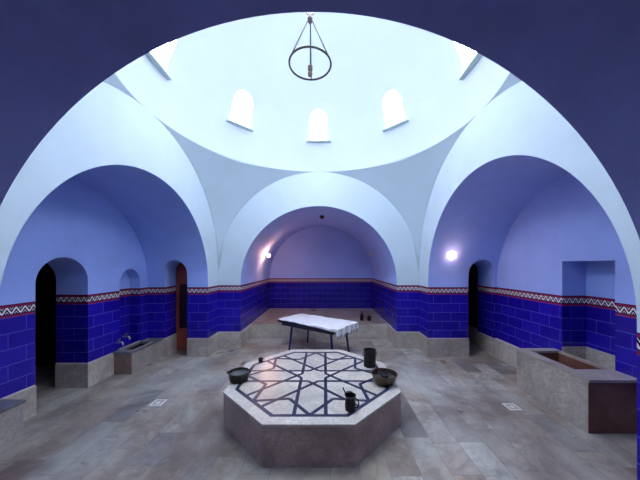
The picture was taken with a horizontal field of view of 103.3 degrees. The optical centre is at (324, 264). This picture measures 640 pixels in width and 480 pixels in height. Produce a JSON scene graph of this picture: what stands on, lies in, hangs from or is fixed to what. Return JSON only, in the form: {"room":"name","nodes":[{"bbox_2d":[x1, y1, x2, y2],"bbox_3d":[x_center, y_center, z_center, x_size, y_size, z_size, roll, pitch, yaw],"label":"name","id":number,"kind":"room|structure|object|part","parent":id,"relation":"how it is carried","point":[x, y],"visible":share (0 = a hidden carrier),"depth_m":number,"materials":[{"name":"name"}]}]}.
{"room":"spa","nodes":[
{"label":"spa","id":0,"kind":"room"},
{"bbox_2d":[115,12,508,171],"bbox_3d":[-0.150,-3.605,3.660,5.498,2.750,5.498,0,0,27],"label":"ceiling","id":1,"kind":"structure","parent":0,"point":[373,59],"depth_m":4.83,"materials":[{"name":"paint"}]},
{"bbox_2d":[145,42,171,79],"bbox_3d":[-2.427,-3.206,3.660,0.265,0.642,0.580,0,0,0],"label":"window","id":2,"kind":"structure","parent":1,"relation":"attached to","point":[158,56],"depth_m":3.76,"materials":[{"name":"white glass"}]},
{"bbox_3d":[-2.428,-3.221,3.660,0.231,0.612,0.434,0,0,0],"label":"pane","id":3,"kind":"part","parent":2,"relation":"part of","materials":[{"name":"white glass"}]},
{"bbox_3d":[-2.408,-3.217,3.660,0.226,0.603,0.419,0,0,0],"label":"frame","id":4,"kind":"part","parent":2,"relation":"part of","materials":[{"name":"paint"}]},
{"bbox_2d":[226,92,253,131],"bbox_3d":[-1.760,-3.206,5.270,0.265,0.642,0.580,0,0,45],"label":"window","id":5,"kind":"structure","parent":1,"relation":"attached to","point":[241,109],"depth_m":5.26,"materials":[{"name":"white glass"}]},
{"bbox_3d":[-1.792,-2.902,5.302,0.175,0.035,0.580,0,0,45],"label":"sill","id":6,"kind":"part","parent":5,"relation":"part of","materials":[{"name":"stone"}]},
{"bbox_3d":[-1.761,-3.221,5.271,0.231,0.612,0.434,0,0,45],"label":"pane","id":7,"kind":"part","parent":5,"relation":"part of","materials":[{"name":"white glass"}]},
{"bbox_3d":[-1.746,-3.217,5.256,0.417,0.603,0.226,0,0,-45],"label":"frame","id":8,"kind":"part","parent":5,"relation":"part of","materials":[{"name":"paint"}]},
{"bbox_2d":[288,12,331,80],"bbox_3d":[-0.215,-3.693,3.660,0.628,1.936,0.627,0,0,0],"label":"ring chandelier","id":9,"kind":"object","parent":1,"relation":"hanging from","point":[310,21],"visible":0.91,"depth_m":3.63,"materials":[{"name":"metal"}]},
{"bbox_3d":[-0.356,-3.230,3.585,0.298,0.668,0.020,0,0,-28],"label":"rod","id":10,"kind":"part","parent":9,"relation":"part of","materials":[{"name":"metal"}]},
{"bbox_2d":[308,65,312,76],"bbox_3d":[-0.215,-2.803,3.660,0.072,0.155,0.072,0,0,0],"label":"socket","id":11,"kind":"object","parent":9,"relation":"attached to","point":[310,68],"depth_m":3.64,"materials":[{"name":"orange metal"}]},
{"bbox_3d":[-0.074,-3.230,3.585,0.298,0.668,0.019,0,0,28],"label":"rod","id":12,"kind":"part","parent":9,"relation":"part of","materials":[{"name":"metal"}]},
{"bbox_2d":[306,112,330,142],"bbox_3d":[-0.150,-3.206,5.937,0.580,0.642,0.265,0,0,0],"label":"window","id":13,"kind":"structure","parent":1,"relation":"attached to","point":[318,120],"depth_m":5.92,"materials":[{"name":"white glass"}]},
{"bbox_3d":[-0.150,-2.902,5.982,0.580,0.035,0.175,0,0,0],"label":"sill","id":14,"kind":"part","parent":13,"relation":"part of","materials":[{"name":"paint"}]},
{"bbox_3d":[-0.150,-3.217,5.917,0.419,0.604,0.225,0,0,0],"label":"frame","id":15,"kind":"part","parent":13,"relation":"part of","materials":[{"name":"paint"}]},
{"bbox_3d":[-0.150,-3.221,5.938,0.434,0.612,0.231,0,0,0],"label":"pane","id":16,"kind":"part","parent":13,"relation":"part of","materials":[{"name":"white glass"}]},
{"bbox_2d":[382,92,408,131],"bbox_3d":[1.460,-3.206,5.270,0.580,0.642,0.265,0,0,45],"label":"window","id":17,"kind":"structure","parent":1,"relation":"attached to","point":[394,112],"depth_m":5.26,"materials":[{"name":"white glass"}]},
{"bbox_3d":[1.446,-3.218,5.256,0.420,0.604,0.225,0,0,45],"label":"frame","id":18,"kind":"part","parent":17,"relation":"part of","materials":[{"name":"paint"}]},
{"bbox_3d":[1.461,-3.221,5.271,0.231,0.612,0.434,0,0,-45],"label":"pane","id":19,"kind":"part","parent":17,"relation":"part of","materials":[{"name":"white glass"}]},
{"bbox_3d":[1.492,-2.902,5.302,0.175,0.035,0.580,0,0,-45],"label":"sill","id":20,"kind":"part","parent":17,"relation":"part of","materials":[{"name":"paint"}]},
{"bbox_2d":[459,44,481,79],"bbox_3d":[2.127,-3.206,3.660,0.265,0.642,0.580,0,0,0],"label":"window","id":21,"kind":"structure","parent":1,"relation":"attached to","point":[471,57],"depth_m":3.77,"materials":[{"name":"white glass"}]},
{"bbox_3d":[2.107,-3.217,3.660,0.226,0.603,0.418,0,0,0],"label":"frame","id":22,"kind":"part","parent":21,"relation":"part of","materials":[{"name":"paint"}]},
{"bbox_3d":[2.128,-3.221,3.660,0.231,0.612,0.434,0,0,0],"label":"pane","id":23,"kind":"part","parent":21,"relation":"part of","materials":[{"name":"white glass"}]},
{"bbox_2d":[103,72,521,271],"bbox_3d":[-0.150,-1.072,3.660,5.004,2.485,5.004,0,0,0],"label":"pendentives","id":24,"kind":"structure","parent":0,"point":[228,183],"depth_m":5.60,"materials":[{"name":"paint"}]},
{"bbox_2d":[0,338,636,479],"bbox_3d":[-0.150,2.150,4.200,14.000,0.300,12.800,0,0,0],"label":"floor","id":25,"kind":"structure","parent":0,"point":[456,424],"depth_m":3.06,"materials":[{"name":"grey stone"}]},
{"bbox_2d":[0,399,25,447],"bbox_3d":[-3.696,1.795,2.547,0.315,0.410,0.895,0,0,0],"label":"bench","id":26,"kind":"object","parent":25,"relation":"on","point":[11,410],"visible":1,"depth_m":2.88,"materials":[{"name":"grey stone"}]},
{"bbox_2d":[113,338,162,373],"bbox_3d":[-3.697,1.780,5.062,0.344,0.440,0.914,0,0,0],"label":"bench","id":27,"kind":"object","parent":25,"relation":"on","point":[131,358],"visible":1,"depth_m":4.84,"materials":[{"name":"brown stone"}]},
{"bbox_3d":[-3.704,1.812,4.635,0.329,0.375,0.030,0,0,0],"label":"panel","id":28,"kind":"part","parent":27,"relation":"part of","materials":[{"name":"brown stone"}]},
{"bbox_2d":[118,340,152,350],"bbox_3d":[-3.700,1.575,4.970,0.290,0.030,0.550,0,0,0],"label":"basin","id":29,"kind":"object","parent":27,"relation":"in","point":[147,343],"depth_m":5.00,"materials":[{"name":"stone"}]},
{"bbox_2d":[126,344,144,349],"bbox_3d":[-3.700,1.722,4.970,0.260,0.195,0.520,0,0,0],"label":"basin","id":30,"kind":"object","parent":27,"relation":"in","point":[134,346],"depth_m":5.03,"materials":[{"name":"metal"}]},
{"bbox_3d":[-3.555,1.812,5.085,0.030,0.375,0.868,0,0,0],"label":"panel","id":31,"kind":"part","parent":27,"relation":"part of","materials":[{"name":"stone"}]},
{"bbox_2d":[148,399,167,405],"bbox_3d":[-2.420,1.996,3.670,0.170,0.008,0.170,0,0,0],"label":"drain cover","id":32,"kind":"object","parent":25,"relation":"on","point":[158,402],"visible":1,"depth_m":3.67,"materials":[{"name":"white metal"}]},
{"bbox_2d":[223,350,400,467],"bbox_3d":[-0.160,1.785,3.595,2.208,0.431,2.208,0,0,0],"label":"stone platform","id":33,"kind":"object","parent":25,"relation":"on","point":[289,412],"visible":0.88,"depth_m":2.85,"materials":[{"name":"stone"}]},
{"bbox_2d":[226,367,250,383],"bbox_3d":[-1.170,1.506,3.440,0.279,0.127,0.279,0,0,45],"label":"pot","id":34,"kind":"object","parent":33,"relation":"on","point":[239,375],"visible":1,"depth_m":3.39,"materials":[{"name":"black metal"}]},
{"bbox_3d":[-0.920,1.796,2.835,0.050,0.408,0.911,0,0,-45],"label":"panel","id":35,"kind":"part","parent":33,"relation":"part of","materials":[{"name":"stone"}]},
{"bbox_3d":[-0.160,1.796,2.520,0.911,0.408,0.050,0,0,0],"label":"panel","id":36,"kind":"part","parent":33,"relation":"part of","materials":[{"name":"stone"}]},
{"bbox_2d":[343,387,358,411],"bbox_3d":[0.280,1.456,2.739,0.133,0.227,0.150,0,0,-22],"label":"jug","id":37,"kind":"object","parent":33,"relation":"on","point":[350,403],"visible":1,"depth_m":2.70,"materials":[{"name":"metal"}]},
{"bbox_2d":[362,347,376,367],"bbox_3d":[0.695,1.441,3.930,0.199,0.258,0.199,0,0,35],"label":"bucket","id":38,"kind":"object","parent":33,"relation":"on","point":[369,355],"visible":1,"depth_m":3.86,"materials":[{"name":"metal"}]},
{"bbox_3d":[0.600,1.796,2.835,0.050,0.408,0.911,0,0,45],"label":"panel","id":39,"kind":"part","parent":33,"relation":"part of","materials":[{"name":"stone"}]},
{"bbox_2d":[371,368,397,385],"bbox_3d":[0.790,1.504,3.370,0.352,0.131,0.352,0,0,0],"label":"bowl","id":40,"kind":"object","parent":33,"relation":"on","point":[377,377],"visible":0.94,"depth_m":3.36,"materials":[{"name":"orange metal"}]},
{"bbox_2d":[378,372,389,377],"bbox_3d":[0.791,1.453,3.354,0.126,0.087,0.162,0,0,30],"label":"scoop","id":41,"kind":"object","parent":40,"relation":"on","point":[383,374],"visible":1,"depth_m":3.38,"materials":[{"name":"grey metal"}]},
{"bbox_2d":[278,319,349,351],"bbox_3d":[-0.210,1.651,5.900,1.690,0.703,0.820,0,0,36],"label":"massage table","id":42,"kind":"object","parent":25,"relation":"on","point":[285,323],"visible":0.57,"depth_m":5.73,"materials":[{"name":"black metal"}]},
{"bbox_3d":[-0.793,1.690,5.870,0.127,0.626,0.057,0,0,7],"label":"leg","id":43,"kind":"part","parent":42,"relation":"part of","materials":[{"name":"blue paint"}]},
{"bbox_3d":[-0.210,1.400,5.900,1.490,0.060,0.756,0,0,36],"label":"under frame","id":44,"kind":"part","parent":42,"relation":"part of","materials":[{"name":"blue plastic"}]},
{"bbox_2d":[279,313,358,338],"bbox_3d":[-0.177,1.382,5.875,1.734,0.207,0.888,0,0,36],"label":"sheet","id":45,"kind":"object","parent":42,"relation":"on","point":[341,327],"visible":1,"depth_m":5.65,"materials":[{"name":"white fabric"}]},
{"bbox_3d":[0.142,1.690,5.198,0.057,0.626,0.128,0,0,-35],"label":"leg","id":46,"kind":"part","parent":42,"relation":"part of","materials":[{"name":"blue paint"}]},
{"bbox_3d":[0.503,1.690,5.836,0.127,0.626,0.057,0,0,7],"label":"leg","id":47,"kind":"part","parent":42,"relation":"part of","materials":[{"name":"blue paint"}]},
{"bbox_2d":[502,403,522,410],"bbox_3d":[2.630,1.996,3.560,0.170,0.008,0.170,0,0,0],"label":"drain cover","id":48,"kind":"object","parent":25,"relation":"on","point":[511,406],"visible":1,"depth_m":3.55,"materials":[{"name":"white metal"}]},
{"bbox_2d":[516,348,636,433],"bbox_3d":[3.433,1.680,3.564,0.631,0.640,1.152,0,0,0],"label":"tub","id":49,"kind":"object","parent":25,"relation":"on","point":[596,398],"visible":0.98,"depth_m":3.17,"materials":[{"name":"stone"}]},
{"bbox_3d":[3.155,1.698,3.571,0.050,0.605,1.117,0,0,0],"label":"panel","id":50,"kind":"part","parent":49,"relation":"part of","materials":[{"name":"stone"}]},
{"bbox_3d":[3.439,1.698,3.006,0.619,0.605,0.012,0,0,0],"label":"panel","id":51,"kind":"part","parent":49,"relation":"part of","materials":[{"name":"red stone"}]},
{"bbox_2d":[252,309,386,323],"bbox_3d":[-0.150,1.830,8.125,3.738,0.440,2.390,0,0,0],"label":"floor","id":52,"kind":"structure","parent":0,"point":[271,316],"depth_m":8.23,"materials":[{"name":"grey stone"}]},
{"bbox_2d":[360,311,363,320],"bbox_3d":[1.070,1.476,7.350,0.116,0.268,0.116,0,0,0],"label":"bottle","id":53,"kind":"object","parent":52,"relation":"on","point":[361,314],"visible":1,"depth_m":7.31,"materials":[{"name":"black glass"}]},
{"bbox_2d":[0,81,639,479],"bbox_3d":[-0.150,-0.067,5.800,13.600,4.334,9.200,0,0,0],"label":"wall","id":54,"kind":"structure","parent":0,"point":[97,224],"depth_m":4.49,"materials":[{"name":"paint"}]},
{"bbox_2d":[4,332,218,420],"bbox_3d":[-3.696,1.820,4.201,1.261,0.420,4.295,0,0,21],"label":"baseboard","id":55,"kind":"structure","parent":54,"relation":"attached to","point":[88,375],"depth_m":4.18,"materials":[{"name":"stone"}]},
{"bbox_2d":[176,263,186,348],"bbox_3d":[-3.250,0.943,5.932,0.480,2.075,0.087,0,0,0],"label":"door","id":56,"kind":"structure","parent":54,"relation":"in","point":[181,272],"depth_m":5.94,"materials":[{"name":"red wood"}]},
{"bbox_3d":[-3.250,1.720,5.953,0.340,0.320,0.022,0,0,0],"label":"panel","id":57,"kind":"part","parent":56,"relation":"part of","materials":[{"name":"red wood"}]},
{"bbox_3d":[-3.250,0.965,5.953,0.340,1.030,0.022,0,0,0],"label":"panel","id":58,"kind":"part","parent":56,"relation":"part of","materials":[{"name":"brown wood"}]},
{"bbox_2d":[219,324,418,348],"bbox_3d":[-0.150,1.820,6.497,4.800,0.420,0.906,0,0,0],"label":"baseboard","id":59,"kind":"structure","parent":54,"relation":"attached to","point":[227,340],"depth_m":6.91,"materials":[{"name":"stone"}]},
{"bbox_2d":[447,252,455,258],"bbox_3d":[2.710,-0.230,5.450,0.250,0.250,0.150,0,0,0],"label":"lamp","id":60,"kind":"object","parent":54,"relation":"attached to","point":[451,255],"visible":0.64,"depth_m":5.39,"materials":[{"name":"glass"}]},
{"bbox_2d":[419,325,516,367],"bbox_3d":[3.042,1.820,6.220,1.616,0.420,4.160,0,0,0],"label":"baseboard","id":61,"kind":"structure","parent":54,"relation":"attached to","point":[499,349],"depth_m":5.50,"materials":[{"name":"stone"}]},
{"bbox_2d":[562,347,614,369],"bbox_3d":[3.946,1.425,3.641,0.389,0.270,0.738,0,0,0],"label":"trim","id":62,"kind":"structure","parent":54,"relation":"attached to","point":[607,360],"depth_m":3.88,"materials":[{"name":"stone"}]},
{"bbox_2d":[0,0,639,239],"bbox_3d":[-0.150,-0.067,-0.370,13.600,4.334,3.260,0,0,0],"label":"wall","id":63,"kind":"structure","parent":0,"point":[582,57],"depth_m":1.12,"materials":[{"name":"paint"}]}
]}

